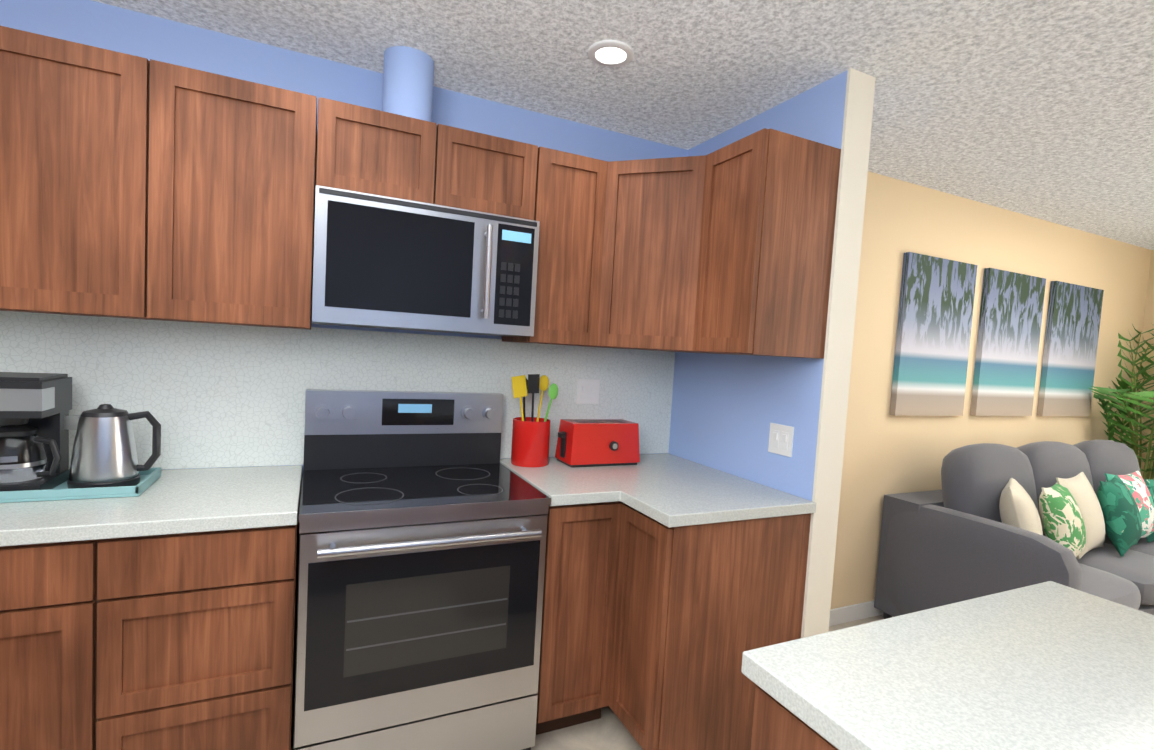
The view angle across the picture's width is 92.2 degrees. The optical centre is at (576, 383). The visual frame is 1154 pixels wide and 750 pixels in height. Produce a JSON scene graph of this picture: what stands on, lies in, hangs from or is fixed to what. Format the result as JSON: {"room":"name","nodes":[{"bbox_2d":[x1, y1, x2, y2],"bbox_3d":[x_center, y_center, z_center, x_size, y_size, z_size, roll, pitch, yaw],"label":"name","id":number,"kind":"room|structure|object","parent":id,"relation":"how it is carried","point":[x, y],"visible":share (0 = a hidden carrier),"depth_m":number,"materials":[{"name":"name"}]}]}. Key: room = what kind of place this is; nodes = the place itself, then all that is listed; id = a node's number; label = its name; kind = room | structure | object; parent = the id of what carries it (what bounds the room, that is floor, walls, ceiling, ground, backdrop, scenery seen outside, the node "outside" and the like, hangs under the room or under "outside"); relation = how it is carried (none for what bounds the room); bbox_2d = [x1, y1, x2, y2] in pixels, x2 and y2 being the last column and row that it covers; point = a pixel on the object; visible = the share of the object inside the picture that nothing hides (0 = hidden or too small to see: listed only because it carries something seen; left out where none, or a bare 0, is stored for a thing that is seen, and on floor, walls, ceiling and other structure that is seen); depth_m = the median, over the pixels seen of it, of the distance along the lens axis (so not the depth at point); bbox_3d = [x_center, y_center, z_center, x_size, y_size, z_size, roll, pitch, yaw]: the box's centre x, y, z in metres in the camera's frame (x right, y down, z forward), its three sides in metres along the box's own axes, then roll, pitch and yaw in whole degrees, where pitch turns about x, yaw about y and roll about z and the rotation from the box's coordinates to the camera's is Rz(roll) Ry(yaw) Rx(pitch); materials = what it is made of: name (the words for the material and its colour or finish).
{"room":"kitchen","nodes":[
{"label":"kitchen","id":0,"kind":"room"},
{"bbox_2d":[0,0,687,478],"bbox_3d":[-0.965,0.015,2.206,3.380,2.440,0.120,2,4,-25],"label":"wall","id":1,"kind":"structure","parent":0,"point":[106,26],"depth_m":2.01,"materials":[{"name":"blue paint"}]},
{"bbox_2d":[0,26,179,320],"bbox_3d":[-1.490,-0.570,1.649,0.547,0.730,0.350,2,4,-25],"label":"upper cabinet","id":2,"kind":"object","parent":1,"relation":"attached to","point":[136,188],"depth_m":1.53,"materials":[{"name":"brown wood"}]},
{"bbox_2d":[176,66,323,329],"bbox_3d":[-1.133,-0.559,1.818,0.490,0.730,0.350,2,4,-25],"label":"upper cabinet","id":3,"kind":"object","parent":1,"relation":"attached to","point":[249,171],"depth_m":1.69,"materials":[{"name":"brown wood"}]},
{"bbox_2d":[0,311,674,468],"bbox_3d":[-0.940,0.052,2.150,3.140,0.525,0.008,2,4,-25],"label":"backsplash","id":4,"kind":"structure","parent":1,"relation":"attached to","point":[206,395],"depth_m":2.05,"materials":[{"name":"stone"}]},
{"bbox_2d":[576,379,599,403],"bbox_3d":[0.052,0.040,2.603,0.118,0.116,0.012,2,4,-25],"label":"switch plate","id":5,"kind":"object","parent":4,"relation":"attached to","point":[587,391],"visible":1,"depth_m":2.60,"materials":[{"name":"white plastic"}]},
{"bbox_2d":[320,98,535,219],"bbox_3d":[-0.560,-0.764,2.069,0.741,0.285,0.350,2,4,-25],"label":"upper cabinet","id":6,"kind":"object","parent":1,"relation":"attached to","point":[363,149],"depth_m":1.89,"materials":[{"name":"brown wood"}]},
{"bbox_2d":[382,46,433,121],"bbox_3d":[-0.616,-1.043,2.025,0.200,0.268,0.200,2,4,-25],"label":"vent duct","id":7,"kind":"object","parent":6,"relation":"on","point":[408,79],"visible":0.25,"depth_m":1.95,"materials":[{"name":"blue"}]},
{"bbox_2d":[312,185,539,335],"bbox_3d":[-0.558,-0.405,2.042,0.740,0.419,0.455,2,4,-25],"label":"microwave","id":8,"kind":"object","parent":6,"relation":"attached to","point":[383,262],"visible":1,"depth_m":1.86,"materials":[{"name":"silver metal"}]},
{"bbox_2d":[501,146,599,346],"bbox_3d":[-0.076,-0.526,2.298,0.337,0.730,0.382,2,4,-25],"label":"upper cabinet","id":9,"kind":"object","parent":1,"relation":"attached to","point":[567,184],"depth_m":2.15,"materials":[{"name":"brown wood"}]},
{"bbox_2d":[588,155,703,352],"bbox_3d":[0.353,-0.505,2.345,0.660,0.730,0.663,2,4,-25],"label":"upper cabinet","id":10,"kind":"object","parent":1,"relation":"attached to","point":[648,210],"depth_m":2.16,"materials":[{"name":"brown wood"}]},
{"bbox_2d":[293,614,882,749],"bbox_3d":[2.018,1.553,0.589,7.600,0.100,6.000,2,4,-25],"label":"floor","id":11,"kind":"structure","parent":0,"point":[607,730],"depth_m":2.05,"materials":[{"name":"tile"}]},
{"bbox_2d":[0,482,301,749],"bbox_3d":[-1.306,0.808,1.656,0.835,0.884,0.686,2,4,-25],"label":"base cabinet","id":12,"kind":"object","parent":11,"relation":"on","point":[183,641],"depth_m":1.45,"materials":[{"name":"brown wood"}]},
{"bbox_2d":[0,465,302,546],"bbox_3d":[-1.274,0.344,1.664,0.798,0.039,0.630,2,4,-25],"label":"countertop","id":13,"kind":"structure","parent":12,"relation":"on","point":[179,501],"depth_m":1.51,"materials":[{"name":"white stone"}]},
{"bbox_2d":[0,372,160,502],"bbox_3d":[-1.490,0.146,1.628,0.446,0.334,0.260,2,4,-25],"label":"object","id":14,"kind":"object","parent":13,"relation":"on","point":[37,422],"visible":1,"depth_m":1.59,"materials":[{"name":"teal"}]},
{"bbox_2d":[64,403,160,492],"bbox_3d":[-1.390,0.185,1.667,0.231,0.246,0.168,2,4,-25],"label":"kettle","id":15,"kind":"object","parent":14,"relation":"on","point":[104,452],"depth_m":1.61,"materials":[{"name":"silver metal"}]},
{"bbox_2d":[293,389,550,749],"bbox_3d":[-0.570,0.665,1.984,0.758,1.215,0.691,2,4,-25],"label":"range","id":16,"kind":"object","parent":11,"relation":"on","point":[422,530],"visible":1,"depth_m":1.77,"materials":[{"name":"silver metal"}]},
{"bbox_2d":[536,501,620,734],"bbox_3d":[-0.100,0.843,2.236,0.306,0.884,0.664,2,4,-25],"label":"base cabinet","id":17,"kind":"object","parent":11,"relation":"on","point":[580,555],"depth_m":1.98,"materials":[{"name":"brown wood"}]},
{"bbox_2d":[604,502,810,749],"bbox_3d":[0.459,0.886,2.038,0.656,0.884,0.319,2,4,-25],"label":"base cabinet","id":18,"kind":"object","parent":11,"relation":"on","point":[652,630],"depth_m":1.87,"materials":[{"name":"brown wood"}]},
{"bbox_2d":[500,453,815,527],"bbox_3d":[0.252,0.400,2.217,0.905,0.039,0.931,2,4,-25],"label":"countertop","id":19,"kind":"structure","parent":18,"relation":"on","point":[668,490],"depth_m":2.03,"materials":[{"name":"white stone"}]},
{"bbox_2d":[511,374,557,466],"bbox_3d":[-0.195,0.151,2.363,0.204,0.386,0.160,2,4,-25],"label":"utensil holder","id":20,"kind":"object","parent":19,"relation":"on","point":[530,440],"visible":1,"depth_m":2.31,"materials":[{"name":"red ceramic"}]},
{"bbox_2d":[555,419,639,466],"bbox_3d":[0.089,0.262,2.463,0.360,0.186,0.186,2,4,-25],"label":"toaster","id":21,"kind":"object","parent":19,"relation":"on","point":[594,442],"visible":1,"depth_m":2.40,"materials":[{"name":"red metal"}]},
{"bbox_2d":[700,666,837,749],"bbox_3d":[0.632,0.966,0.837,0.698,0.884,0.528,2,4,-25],"label":"base cabinet","id":22,"kind":"object","parent":11,"relation":"on","point":[739,715],"depth_m":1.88,"materials":[{"name":"brown wood"}]},
{"bbox_2d":[741,581,1153,749],"bbox_3d":[0.824,0.507,0.922,0.969,0.039,0.509,2,4,-25],"label":"countertop","id":23,"kind":"structure","parent":22,"relation":"on","point":[1050,665],"depth_m":0.90,"materials":[{"name":"white stone"}]},
{"bbox_2d":[874,439,1153,618],"bbox_3d":[2.894,0.882,3.208,2.240,1.036,0.890,2,4,-25],"label":"sofa","id":24,"kind":"object","parent":11,"relation":"on","point":[989,518],"visible":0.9,"depth_m":2.90,"materials":[{"name":"grey fabric"}]},
{"bbox_2d":[999,475,1042,570],"bbox_3d":[2.253,0.695,2.820,0.415,0.384,0.287,2,4,-25],"label":"pillow","id":25,"kind":"object","parent":24,"relation":"on","point":[1017,508],"depth_m":2.72,"materials":[{"name":"beige fabric"}]},
{"bbox_2d":[1038,479,1085,570],"bbox_3d":[2.499,0.717,2.860,0.419,0.384,0.221,2,4,-25],"label":"pillow","id":26,"kind":"object","parent":24,"relation":"on","point":[1062,506],"depth_m":2.77,"materials":[{"name":"green fabric"}]},
{"bbox_2d":[1055,471,1105,559],"bbox_3d":[2.750,0.711,3.032,0.435,0.404,0.200,2,4,-25],"label":"pillow","id":27,"kind":"object","parent":24,"relation":"on","point":[1092,507],"depth_m":2.96,"materials":[{"name":"beige fabric"}]},
{"bbox_2d":[1096,474,1141,556],"bbox_3d":[3.042,0.733,3.115,0.417,0.384,0.204,2,4,-25],"label":"pillow","id":28,"kind":"object","parent":24,"relation":"on","point":[1120,502],"depth_m":3.02,"materials":[{"name":"green fabric"}]},
{"bbox_2d":[1104,470,1153,544],"bbox_3d":[3.274,0.727,3.279,0.400,0.384,0.184,2,4,-25],"label":"pillow","id":29,"kind":"object","parent":24,"relation":"on","point":[1142,490],"depth_m":3.23,"materials":[{"name":"fabric"}]},
{"bbox_2d":[1089,326,1153,479],"bbox_3d":[4.038,0.467,3.674,1.035,1.938,0.894,2,4,-25],"label":"palm plant","id":30,"kind":"object","parent":11,"relation":"on","point":[1134,395],"visible":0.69,"depth_m":3.97,"materials":[{"name":"green plant"}]},
{"bbox_2d":[92,0,1153,249],"bbox_3d":[2.163,-0.979,0.443,7.600,0.100,6.000,2,4,-25],"label":"ceiling","id":31,"kind":"structure","parent":0,"point":[1040,108],"depth_m":1.94,"materials":[{"name":"white paint"}]},
{"bbox_2d":[588,40,633,66],"bbox_3d":[0.116,-1.123,1.897,0.156,0.012,0.156,2,4,-25],"label":"recessed light","id":32,"kind":"object","parent":31,"relation":"in","point":[612,53],"visible":1,"depth_m":1.89,"materials":[{"name":"white plastic"}]},
{"bbox_2d":[669,70,847,500],"bbox_3d":[0.729,0.099,2.431,0.120,2.440,0.920,2,4,-25],"label":"wall","id":33,"kind":"structure","parent":0,"point":[727,410],"depth_m":2.27,"materials":[{"name":"blue paint"}]},
{"bbox_2d":[692,128,840,358],"bbox_3d":[0.654,-0.469,2.031,0.381,0.730,0.347,2,4,-25],"label":"upper cabinet","id":34,"kind":"object","parent":33,"relation":"attached to","point":[768,212],"depth_m":1.90,"materials":[{"name":"brown wood"}]},
{"bbox_2d":[768,423,793,456],"bbox_3d":[0.785,0.219,2.147,0.012,0.116,0.118,2,4,-25],"label":"switch plate","id":35,"kind":"object","parent":33,"relation":"attached to","point":[780,439],"visible":1,"depth_m":2.14,"materials":[{"name":"white plastic"}]},
{"bbox_2d":[801,68,875,637],"bbox_3d":[0.926,0.134,2.010,0.128,2.440,0.012,2,4,-25],"label":"wall end","id":36,"kind":"structure","parent":33,"relation":"attached to","point":[853,169],"depth_m":1.99,"materials":[{"name":"beige paint"}]},
{"bbox_2d":[830,171,1151,608],"bbox_3d":[2.553,0.138,3.556,4.140,2.440,0.120,2,4,-25],"label":"wall","id":37,"kind":"structure","parent":0,"point":[885,453],"depth_m":3.23,"materials":[{"name":"beige paint"}]},
{"bbox_2d":[829,600,882,625],"bbox_3d":[2.461,1.313,3.536,4.019,0.090,0.017,2,4,-25],"label":"baseboard","id":38,"kind":"structure","parent":37,"relation":"attached to","point":[849,613],"depth_m":3.08,"materials":[{"name":"white wood"}]},
{"bbox_2d":[889,252,976,415],"bbox_3d":[2.066,-0.261,3.207,0.620,0.900,0.034,2,4,-25],"label":"art panel","id":39,"kind":"object","parent":37,"relation":"attached to","point":[935,316],"visible":1,"depth_m":3.17,"materials":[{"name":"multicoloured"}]},
{"bbox_2d":[970,268,1045,415],"bbox_3d":[2.744,-0.241,3.527,0.620,0.900,0.034,2,4,-25],"label":"art panel","id":40,"kind":"object","parent":37,"relation":"attached to","point":[1008,337],"visible":1,"depth_m":3.49,"materials":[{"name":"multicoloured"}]},
{"bbox_2d":[1037,281,1103,415],"bbox_3d":[3.422,-0.221,3.847,0.620,0.900,0.034,2,4,-25],"label":"art panel","id":41,"kind":"object","parent":37,"relation":"attached to","point":[1070,346],"visible":1,"depth_m":3.81,"materials":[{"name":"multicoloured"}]},
{"bbox_2d":[1129,250,1153,478],"bbox_3d":[5.518,0.399,1.966,0.120,2.440,5.300,2,4,-25],"label":"wall","id":42,"kind":"structure","parent":0,"point":[1148,323],"depth_m":4.26,"materials":[{"name":"beige"}]}
]}

